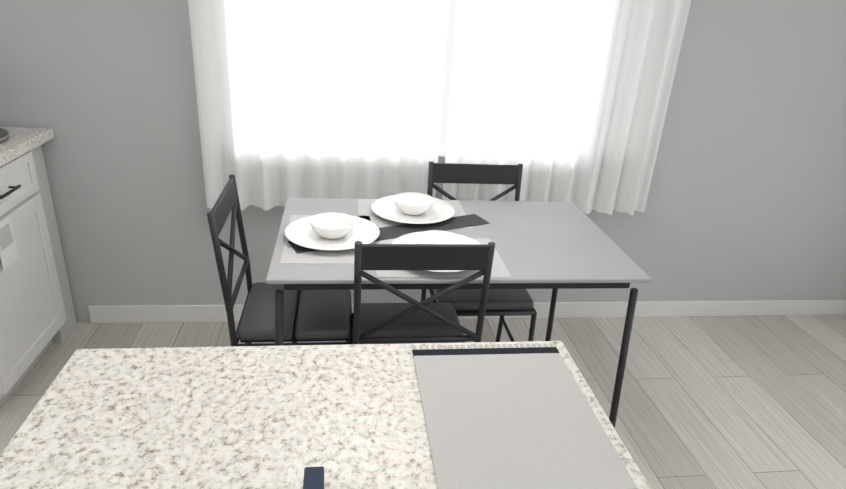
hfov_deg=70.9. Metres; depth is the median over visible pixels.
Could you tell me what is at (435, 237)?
bowl
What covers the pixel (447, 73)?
window
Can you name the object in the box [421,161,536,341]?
dining chair
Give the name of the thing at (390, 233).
linens
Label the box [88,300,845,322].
baseboard
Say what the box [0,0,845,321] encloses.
wall
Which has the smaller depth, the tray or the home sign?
the home sign
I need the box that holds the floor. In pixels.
[0,315,845,488]
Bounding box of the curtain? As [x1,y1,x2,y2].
[188,0,690,215]
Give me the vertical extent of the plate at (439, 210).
0.022 m
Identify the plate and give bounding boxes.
[284,215,379,250]
[371,195,454,223]
[391,231,480,271]
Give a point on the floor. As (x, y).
(732, 402)
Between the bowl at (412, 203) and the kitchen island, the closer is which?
the kitchen island
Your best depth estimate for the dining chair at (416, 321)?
1.72 m
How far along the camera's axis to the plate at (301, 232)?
1.93 m
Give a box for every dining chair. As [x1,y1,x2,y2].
[207,174,351,345]
[351,241,494,343]
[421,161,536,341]
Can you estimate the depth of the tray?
2.23 m
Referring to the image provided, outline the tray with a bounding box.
[0,128,8,142]
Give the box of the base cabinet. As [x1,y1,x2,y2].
[0,127,76,407]
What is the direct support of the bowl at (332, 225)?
on the plate at (301, 232)
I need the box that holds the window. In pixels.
[438,0,456,156]
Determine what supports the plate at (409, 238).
on the linens
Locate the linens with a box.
[280,199,510,276]
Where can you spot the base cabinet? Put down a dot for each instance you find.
(37, 316)
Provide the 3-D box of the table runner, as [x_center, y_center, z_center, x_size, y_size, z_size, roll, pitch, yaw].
[0.172,0.381,0.694,0.275,0.003,0.950,0,24,-8]
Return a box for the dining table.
[266,197,651,427]
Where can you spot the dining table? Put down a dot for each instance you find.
(554, 246)
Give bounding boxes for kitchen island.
[0,341,650,488]
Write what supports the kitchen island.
on the floor
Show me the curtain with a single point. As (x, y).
(564, 100)
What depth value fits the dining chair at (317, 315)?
2.01 m
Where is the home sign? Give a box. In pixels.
[303,466,323,488]
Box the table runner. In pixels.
[412,343,637,488]
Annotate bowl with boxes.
[309,212,355,238]
[393,192,433,214]
[415,230,463,243]

